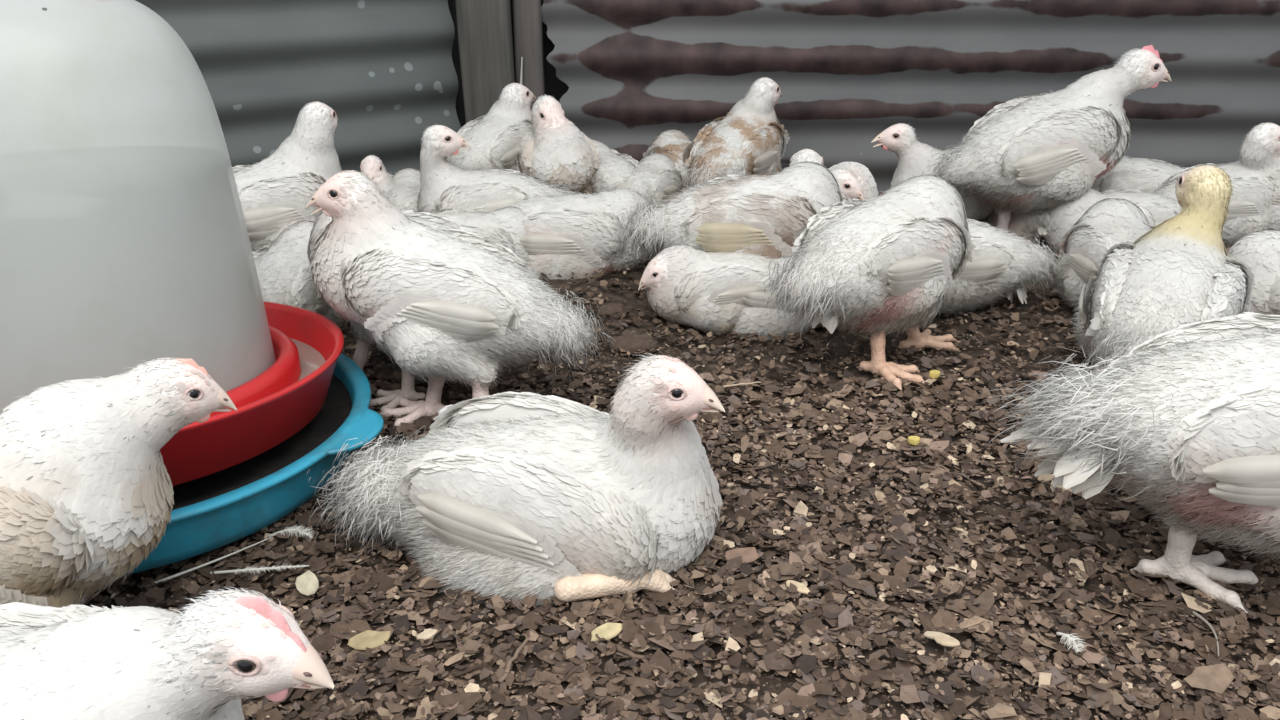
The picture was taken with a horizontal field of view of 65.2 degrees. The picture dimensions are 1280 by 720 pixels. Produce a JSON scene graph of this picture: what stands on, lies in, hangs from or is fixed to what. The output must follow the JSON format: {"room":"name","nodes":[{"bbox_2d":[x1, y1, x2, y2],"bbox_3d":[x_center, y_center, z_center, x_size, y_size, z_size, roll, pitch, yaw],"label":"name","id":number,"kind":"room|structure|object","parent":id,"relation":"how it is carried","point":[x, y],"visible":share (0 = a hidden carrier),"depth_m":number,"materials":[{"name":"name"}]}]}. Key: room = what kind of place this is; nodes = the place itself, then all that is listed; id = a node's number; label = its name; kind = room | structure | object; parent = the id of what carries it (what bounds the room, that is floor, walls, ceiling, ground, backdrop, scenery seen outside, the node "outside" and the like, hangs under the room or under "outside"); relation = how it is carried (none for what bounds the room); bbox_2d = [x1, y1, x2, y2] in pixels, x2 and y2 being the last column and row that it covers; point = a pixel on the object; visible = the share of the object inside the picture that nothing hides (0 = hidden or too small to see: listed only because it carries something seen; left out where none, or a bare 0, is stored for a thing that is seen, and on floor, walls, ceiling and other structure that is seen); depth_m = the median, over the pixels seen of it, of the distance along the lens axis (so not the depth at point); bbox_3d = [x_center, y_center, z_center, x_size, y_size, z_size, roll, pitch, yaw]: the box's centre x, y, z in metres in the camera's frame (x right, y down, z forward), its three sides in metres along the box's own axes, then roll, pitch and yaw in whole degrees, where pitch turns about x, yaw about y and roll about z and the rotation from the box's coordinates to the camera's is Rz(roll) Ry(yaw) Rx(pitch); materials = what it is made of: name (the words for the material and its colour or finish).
{"room":"farm building","nodes":[
{"label":"farm building","id":0,"kind":"room"},
{"bbox_2d":[136,0,460,174],"bbox_3d":[-1.060,-0.329,0.963,1.892,0.630,0.022,-16,29,-31],"label":"wall","id":1,"kind":"structure","parent":0,"point":[386,70],"depth_m":1.39,"materials":[{"name":"grey metal"}]},
{"bbox_2d":[456,0,515,122],"bbox_3d":[-0.222,-0.535,1.422,0.076,0.630,0.060,0,24,0],"label":"wooden post","id":2,"kind":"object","parent":1,"relation":"attached to","point":[485,27],"depth_m":1.43,"materials":[{"name":"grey wood"}]},
{"bbox_2d":[448,0,568,126],"bbox_3d":[-0.100,-0.573,1.506,0.403,0.630,0.025,0,24,0],"label":"trim","id":3,"kind":"structure","parent":1,"relation":"attached to","point":[556,88],"depth_m":1.55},
{"bbox_2d":[86,194,1279,719],"bbox_3d":[0.000,-0.062,1.123,3.800,0.012,3.100,0,24,0],"label":"floor","id":4,"kind":"structure","parent":0,"point":[626,294],"depth_m":0.71,"materials":[{"name":"brown wood"}]},
{"bbox_2d":[417,125,576,212],"bbox_3d":[-0.175,-0.214,1.255,0.219,0.165,0.124,2,24,4],"label":"chicken","id":5,"kind":"object","parent":4,"relation":"on","point":[445,186],"visible":0.52,"depth_m":1.23},
{"bbox_2d":[82,192,1279,719],"bbox_3d":[0.196,-0.009,0.984,2.550,0.028,1.259,0,24,0],"label":"litter","id":6,"kind":"object","parent":4,"relation":"on","point":[656,631],"visible":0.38,"depth_m":0.64,"materials":[{"name":"brown wood"}]},
{"bbox_2d":[0,357,237,607],"bbox_3d":[-0.353,0.107,0.513,0.293,0.187,0.133,-9,26,-20],"label":"chicken","id":7,"kind":"object","parent":6,"relation":"on","point":[86,487],"visible":0.92,"depth_m":0.49},
{"bbox_2d":[0,586,335,719],"bbox_3d":[-0.268,0.166,0.404,0.291,0.170,0.135,-6,25,-14],"label":"chicken","id":8,"kind":"object","parent":6,"relation":"on","point":[72,662],"visible":1,"depth_m":0.37},
{"bbox_2d":[0,0,383,574],"bbox_3d":[-0.404,-0.095,0.707,0.383,0.404,0.383,-22,32,-40],"label":"drinker","id":9,"kind":"object","parent":6,"relation":"on","point":[125,241],"visible":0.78,"depth_m":0.65,"materials":[{"name":"plastic"}]},
{"bbox_2d":[126,353,383,574],"bbox_3d":[-0.404,0.061,0.777,0.420,0.063,0.383,0,24,0],"label":"basin","id":10,"kind":"object","parent":9,"relation":"attached to","point":[221,498],"depth_m":0.71,"materials":[{"name":"blue plastic"}]},
{"bbox_2d":[154,537,270,583],"bbox_3d":[-0.283,0.134,0.664,0.080,0.006,0.008,-18,30,-35],"label":"feather","id":11,"kind":"object","parent":6,"relation":"on","point":[223,557],"visible":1,"depth_m":0.66,"materials":[{"name":"white"}]},
{"bbox_2d":[210,564,308,574],"bbox_3d":[-0.248,0.137,0.650,0.064,0.008,0.009,-1,24,-3],"label":"feather","id":12,"kind":"object","parent":6,"relation":"on","point":[247,568],"visible":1,"depth_m":0.65,"materials":[{"name":"white"}]},
{"bbox_2d":[232,101,341,251],"bbox_3d":[-0.434,-0.171,1.109,0.137,0.206,0.263,15,28,29],"label":"chicken","id":13,"kind":"object","parent":6,"relation":"on","point":[275,192],"visible":0.45,"depth_m":1.10},
{"bbox_2d":[269,525,313,537],"bbox_3d":[-0.241,0.119,0.694,0.033,0.008,0.016,0,24,0],"label":"feather","id":14,"kind":"object","parent":6,"relation":"on","point":[298,529],"visible":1,"depth_m":0.69,"materials":[{"name":"white"}]},
{"bbox_2d":[253,220,347,330],"bbox_3d":[-0.359,-0.066,1.026,0.128,0.121,0.254,-2,24,-5],"label":"chicken","id":15,"kind":"object","parent":6,"relation":"on","point":[282,266],"visible":0.27,"depth_m":0.99},
{"bbox_2d":[295,570,318,595],"bbox_3d":[-0.211,0.142,0.634,0.011,0.011,0.018,6,25,14],"label":"chip","id":16,"kind":"object","parent":6,"relation":"on","point":[307,583],"visible":1,"depth_m":0.63,"materials":[{"name":"beige wood"}]},
{"bbox_2d":[348,630,390,649],"bbox_3d":[-0.160,0.165,0.591,0.025,0.004,0.015,-4,25,-9],"label":"chip","id":17,"kind":"object","parent":6,"relation":"on","point":[370,639],"visible":1,"depth_m":0.59,"materials":[{"name":"beige wood"}]},
{"bbox_2d":[360,155,395,192],"bbox_3d":[-0.354,-0.232,1.375,0.106,0.124,0.194,-3,24,-6],"label":"chicken","id":18,"kind":"object","parent":6,"relation":"on","point":[371,165],"visible":0.2,"depth_m":1.29},
{"bbox_2d":[382,168,420,211],"bbox_3d":[-0.309,-0.199,1.319,0.091,0.087,0.181,-1,24,-3],"label":"chicken","id":19,"kind":"object","parent":6,"relation":"on","point":[403,195],"visible":0.19,"depth_m":1.29},
{"bbox_2d":[307,210,524,413],"bbox_3d":[-0.233,-0.069,0.949,0.215,0.151,0.195,-21,32,-39],"label":"chicken","id":20,"kind":"object","parent":6,"relation":"on","point":[364,342],"visible":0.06,"depth_m":0.91},
{"bbox_2d":[416,628,437,639],"bbox_3d":[-0.126,0.163,0.595,0.013,0.003,0.007,-13,27,-27],"label":"chip","id":21,"kind":"object","parent":6,"relation":"on","point":[428,633],"visible":1,"depth_m":0.59,"materials":[{"name":"beige wood"}]},
{"bbox_2d":[305,170,612,429],"bbox_3d":[-0.148,-0.049,0.830,0.256,0.213,0.130,6,25,12],"label":"chicken","id":22,"kind":"object","parent":6,"relation":"on","point":[456,304],"visible":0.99,"depth_m":0.80},
{"bbox_2d":[431,206,528,264],"bbox_3d":[-0.218,-0.131,1.208,0.229,0.106,0.114,-1,24,-2],"label":"chicken","id":23,"kind":"object","parent":6,"relation":"on","point":[505,225],"visible":0.21,"depth_m":1.18},
{"bbox_2d":[445,82,535,170],"bbox_3d":[-0.204,-0.276,1.368,0.116,0.186,0.211,7,25,14],"label":"chicken","id":24,"kind":"object","parent":6,"relation":"on","point":[494,138],"visible":0.51,"depth_m":1.34},
{"bbox_2d":[497,636,529,682],"bbox_3d":[-0.072,0.172,0.577,0.005,0.004,0.040,7,25,16],"label":"straw","id":25,"kind":"object","parent":6,"relation":"on","point":[508,666],"visible":1,"depth_m":0.57,"materials":[{"name":"brown plant"}]},
{"bbox_2d":[308,353,725,605],"bbox_3d":[-0.086,0.073,0.674,0.290,0.199,0.159,2,24,5],"label":"chicken","id":26,"kind":"object","parent":6,"relation":"on","point":[510,494],"visible":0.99,"depth_m":0.62},
{"bbox_2d":[515,95,599,193],"bbox_3d":[-0.125,-0.280,1.377,0.120,0.186,0.226,-11,26,-22],"label":"chicken","id":27,"kind":"object","parent":6,"relation":"on","point":[557,147],"visible":0.86,"depth_m":1.28},
{"bbox_2d":[471,188,652,279],"bbox_3d":[-0.092,-0.148,1.234,0.301,0.130,0.134,1,24,2],"label":"chicken","id":28,"kind":"object","parent":6,"relation":"on","point":[574,232],"visible":0.53,"depth_m":1.19},
{"bbox_2d":[591,623,622,641],"bbox_3d":[-0.021,0.163,0.597,0.024,0.003,0.011,-16,29,-32],"label":"chip","id":29,"kind":"object","parent":6,"relation":"on","point":[608,631],"visible":1,"depth_m":0.60,"materials":[{"name":"beige wood"}]},
{"bbox_2d":[597,303,627,319],"bbox_3d":[-0.030,-0.051,1.084,0.035,0.022,0.025,0,24,0],"label":"clod","id":30,"kind":"object","parent":6,"relation":"on","point":[610,309],"visible":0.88,"depth_m":1.07,"materials":[{"name":"brown soil"}]},
{"bbox_2d":[590,139,650,196],"bbox_3d":[-0.037,-0.235,1.368,0.104,0.110,0.192,-15,28,-31],"label":"chicken","id":31,"kind":"object","parent":6,"relation":"on","point":[613,165],"visible":0.27,"depth_m":1.33},
{"bbox_2d":[608,332,658,355],"bbox_3d":[-0.007,-0.015,1.002,0.051,0.024,0.036,0,24,0],"label":"clod","id":32,"kind":"object","parent":6,"relation":"on","point":[631,342],"visible":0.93,"depth_m":0.99,"materials":[{"name":"brown soil"}]},
{"bbox_2d":[615,644,667,673],"bbox_3d":[0.001,0.172,0.576,0.038,0.003,0.005,17,29,33],"label":"straw","id":33,"kind":"object","parent":6,"relation":"on","point":[619,647],"visible":1,"depth_m":0.58,"materials":[{"name":"brown plant"}]},
{"bbox_2d":[607,153,684,204],"bbox_3d":[0.005,-0.221,1.356,0.101,0.096,0.204,11,27,23],"label":"chicken","id":34,"kind":"object","parent":6,"relation":"on","point":[655,167],"visible":0.37,"depth_m":1.32},
{"bbox_2d":[643,129,692,189],"bbox_3d":[0.071,-0.263,1.433,0.110,0.109,0.206,-11,27,-23],"label":"chicken","id":35,"kind":"object","parent":6,"relation":"on","point":[671,143],"visible":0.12,"depth_m":1.44},
{"bbox_2d":[638,245,785,336],"bbox_3d":[0.099,-0.072,1.053,0.198,0.096,0.098,3,24,6],"label":"chicken","id":36,"kind":"object","parent":6,"relation":"on","point":[680,281],"visible":0.71,"depth_m":1.02},
{"bbox_2d":[662,77,789,191],"bbox_3d":[0.124,-0.281,1.370,0.132,0.193,0.244,11,26,23],"label":"chicken","id":37,"kind":"object","parent":6,"relation":"on","point":[750,139],"visible":0.82,"depth_m":1.35},
{"bbox_2d":[723,381,760,386],"bbox_3d":[0.093,0.022,0.910,0.037,0.003,0.004,-6,25,-13],"label":"straw","id":38,"kind":"object","parent":6,"relation":"on","point":[756,381],"visible":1,"depth_m":0.91,"materials":[{"name":"beige plant"}]},
{"bbox_2d":[725,547,759,562],"bbox_3d":[0.068,0.130,0.666,0.023,0.004,0.015,-8,26,-18],"label":"chip","id":39,"kind":"object","parent":6,"relation":"on","point":[748,554],"visible":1,"depth_m":0.67,"materials":[{"name":"brown wood"}]},
{"bbox_2d":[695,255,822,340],"bbox_3d":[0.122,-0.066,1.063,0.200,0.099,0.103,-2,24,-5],"label":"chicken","id":40,"kind":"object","parent":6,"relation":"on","point":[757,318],"visible":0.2,"depth_m":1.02},
{"bbox_2d":[762,571,769,586],"bbox_3d":[0.081,0.141,0.644,0.006,0.003,0.017,1,24,2],"label":"chip","id":41,"kind":"object","parent":6,"relation":"on","point":[765,573],"visible":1,"depth_m":0.65,"materials":[{"name":"beige wood"}]},
{"bbox_2d":[786,580,809,593],"bbox_3d":[0.101,0.145,0.637,0.018,0.003,0.007,18,30,34],"label":"chip","id":42,"kind":"object","parent":6,"relation":"on","point":[802,588],"visible":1,"depth_m":0.64,"materials":[{"name":"beige wood"}]},
{"bbox_2d":[829,161,878,200],"bbox_3d":[0.190,-0.181,1.226,0.200,0.128,0.109,3,24,8],"label":"chicken","id":43,"kind":"object","parent":6,"relation":"on","point":[855,180],"visible":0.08,"depth_m":1.17},
{"bbox_2d":[758,174,975,389],"bbox_3d":[0.231,-0.079,0.944,0.137,0.175,0.307,20,31,38],"label":"chicken","id":44,"kind":"object","parent":6,"relation":"on","point":[889,261],"visible":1,"depth_m":0.89},
{"bbox_2d":[907,436,920,444],"bbox_3d":[0.222,0.065,0.811,0.010,0.005,0.007,9,26,18],"label":"grain","id":45,"kind":"object","parent":6,"relation":"on","point":[914,440],"visible":1,"depth_m":0.81,"materials":[{"name":"yellow food"}]},
{"bbox_2d":[871,123,992,222],"bbox_3d":[0.442,-0.250,1.363,0.259,0.144,0.124,-5,25,-12],"label":"chicken","id":46,"kind":"object","parent":6,"relation":"on","point":[900,138],"visible":0.16,"depth_m":1.33},
{"bbox_2d":[929,370,940,377],"bbox_3d":[0.273,0.013,0.927,0.012,0.005,0.008,-4,25,-9],"label":"grain","id":47,"kind":"object","parent":6,"relation":"on","point":[933,373],"visible":1,"depth_m":0.93,"materials":[{"name":"yellow food"}]},
{"bbox_2d":[923,631,950,638],"bbox_3d":[0.177,0.164,0.594,0.016,0.002,0.005,4,25,9],"label":"chip","id":48,"kind":"object","parent":6,"relation":"on","point":[928,634],"visible":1,"depth_m":0.59,"materials":[{"name":"beige wood"}]},
{"bbox_2d":[932,635,959,646],"bbox_3d":[0.181,0.166,0.590,0.016,0.003,0.008,6,25,14],"label":"chip","id":49,"kind":"object","parent":6,"relation":"on","point":[943,640],"visible":1,"depth_m":0.59,"materials":[{"name":"beige wood"}]},
{"bbox_2d":[936,218,1067,318],"bbox_3d":[0.356,-0.111,1.103,0.228,0.123,0.129,-3,24,-6],"label":"chicken","id":50,"kind":"object","parent":6,"relation":"on","point":[1002,264],"visible":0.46,"depth_m":1.06},
{"bbox_2d":[984,204,1062,246],"bbox_3d":[0.523,-0.194,1.348,0.108,0.100,0.227,-4,25,-10],"label":"chicken","id":51,"kind":"object","parent":6,"relation":"on","point":[1034,224],"visible":0.21,"depth_m":1.30},
{"bbox_2d":[921,45,1170,243],"bbox_3d":[0.502,-0.266,1.265,0.297,0.253,0.153,-8,26,-18],"label":"chicken","id":52,"kind":"object","parent":6,"relation":"on","point":[1036,153],"visible":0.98,"depth_m":1.22},
{"bbox_2d":[1038,474,1054,482],"bbox_3d":[0.309,0.089,0.760,0.019,0.003,0.007,-11,26,-23],"label":"chip","id":53,"kind":"object","parent":6,"relation":"on","point":[1045,478],"visible":0.81,"depth_m":0.76,"materials":[{"name":"beige wood"}]},
{"bbox_2d":[1056,632,1085,653],"bbox_3d":[0.254,0.165,0.588,0.014,0.009,0.022,0,24,0],"label":"feather","id":54,"kind":"object","parent":6,"relation":"on","point":[1071,639],"visible":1,"depth_m":0.58,"materials":[{"name":"white"}]},
{"bbox_2d":[1049,198,1156,313],"bbox_3d":[0.515,-0.094,1.055,0.130,0.121,0.258,0,24,-1],"label":"chicken","id":55,"kind":"object","parent":6,"relation":"on","point":[1108,222],"visible":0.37,"depth_m":1.06},
{"bbox_2d":[1045,188,1181,252],"bbox_3d":[0.625,-0.168,1.271,0.213,0.107,0.117,4,25,10],"label":"chicken","id":56,"kind":"object","parent":6,"relation":"on","point":[1163,208],"visible":0.33,"depth_m":1.24},
{"bbox_2d":[984,312,1279,612],"bbox_3d":[0.392,0.049,0.614,0.359,0.212,0.155,-4,24,-9],"label":"chicken","id":57,"kind":"object","parent":6,"relation":"on","point":[1187,421],"visible":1,"depth_m":0.58},
{"bbox_2d":[1091,155,1187,191],"bbox_3d":[0.689,-0.226,1.360,0.226,0.120,0.126,1,24,1],"label":"chicken","id":58,"kind":"object","parent":6,"relation":"on","point":[1131,173],"visible":0.23,"depth_m":1.32},
{"bbox_2d":[1068,165,1254,374],"bbox_3d":[0.470,-0.055,0.881,0.156,0.194,0.292,8,25,17],"label":"chicken","id":59,"kind":"object","parent":6,"relation":"on","point":[1181,271],"visible":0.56,"depth_m":0.88},
{"bbox_2d":[1191,611,1218,655],"bbox_3d":[0.341,0.163,0.599,0.006,0.006,0.044,3,24,7],"label":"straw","id":60,"kind":"object","parent":6,"relation":"on","point":[1193,612],"visible":1,"depth_m":0.60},
{"bbox_2d":[1184,663,1234,693],"bbox_3d":[0.319,0.179,0.560,0.033,0.006,0.019,-9,26,-18],"label":"chip","id":61,"kind":"object","parent":6,"relation":"on","point":[1216,678],"visible":1,"depth_m":0.56,"materials":[{"name":"brown wood"}]},
{"bbox_2d":[1145,122,1279,251],"bbox_3d":[0.723,-0.219,1.267,0.237,0.168,0.127,-7,25,-15],"label":"chicken","id":62,"kind":"object","parent":6,"relation":"on","point":[1253,195],"visible":0.39,"depth_m":1.23},
{"bbox_2d":[1227,230,1279,314],"bbox_3d":[0.703,-0.074,1.007,0.231,0.133,0.120,4,25,9],"label":"chicken","id":63,"kind":"object","parent":6,"relation":"on","point":[1260,251],"visible":0.56,"depth_m":0.98},
{"bbox_2d":[1267,170,1279,230],"bbox_3d":[0.840,-0.192,1.231,0.137,0.145,0.231,-7,25,-16],"label":"chicken","id":64,"kind":"object","parent":6,"relation":"on","point":[1274,211],"visible":0.21,"depth_m":1.23},
{"bbox_2d":[610,148,842,259],"bbox_3d":[0.102,-0.138,1.096,0.259,0.157,0.150,-8,25,-17],"label":"chicken","id":65,"kind":"object","parent":4,"relation":"on","point":[761,215],"visible":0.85,"depth_m":1.05},
{"bbox_2d":[541,0,1279,193],"bbox_3d":[0.973,-0.535,1.423,2.254,0.630,0.022,0,24,1],"label":"wall","id":66,"kind":"structure","parent":0,"point":[846,72],"depth_m":1.47,"materials":[{"name":"metal"}]},
{"bbox_2d":[520,57,522,83],"bbox_3d":[-0.176,-0.423,1.471,0.008,0.044,0.009,21,32,39],"label":"feather","id":67,"kind":"object","parent":66,"relation":"attached to","point":[521,57],"visible":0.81,"depth_m":1.47,"materials":[{"name":"white"}]},
{"bbox_2d":[512,0,545,109],"bbox_3d":[-0.163,-0.545,1.444,0.043,0.630,0.040,0,24,0],"label":"trim","id":68,"kind":"structure","parent":66,"relation":"attached to","point":[527,22],"depth_m":1.46,"materials":[{"name":"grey wood"}]}
]}

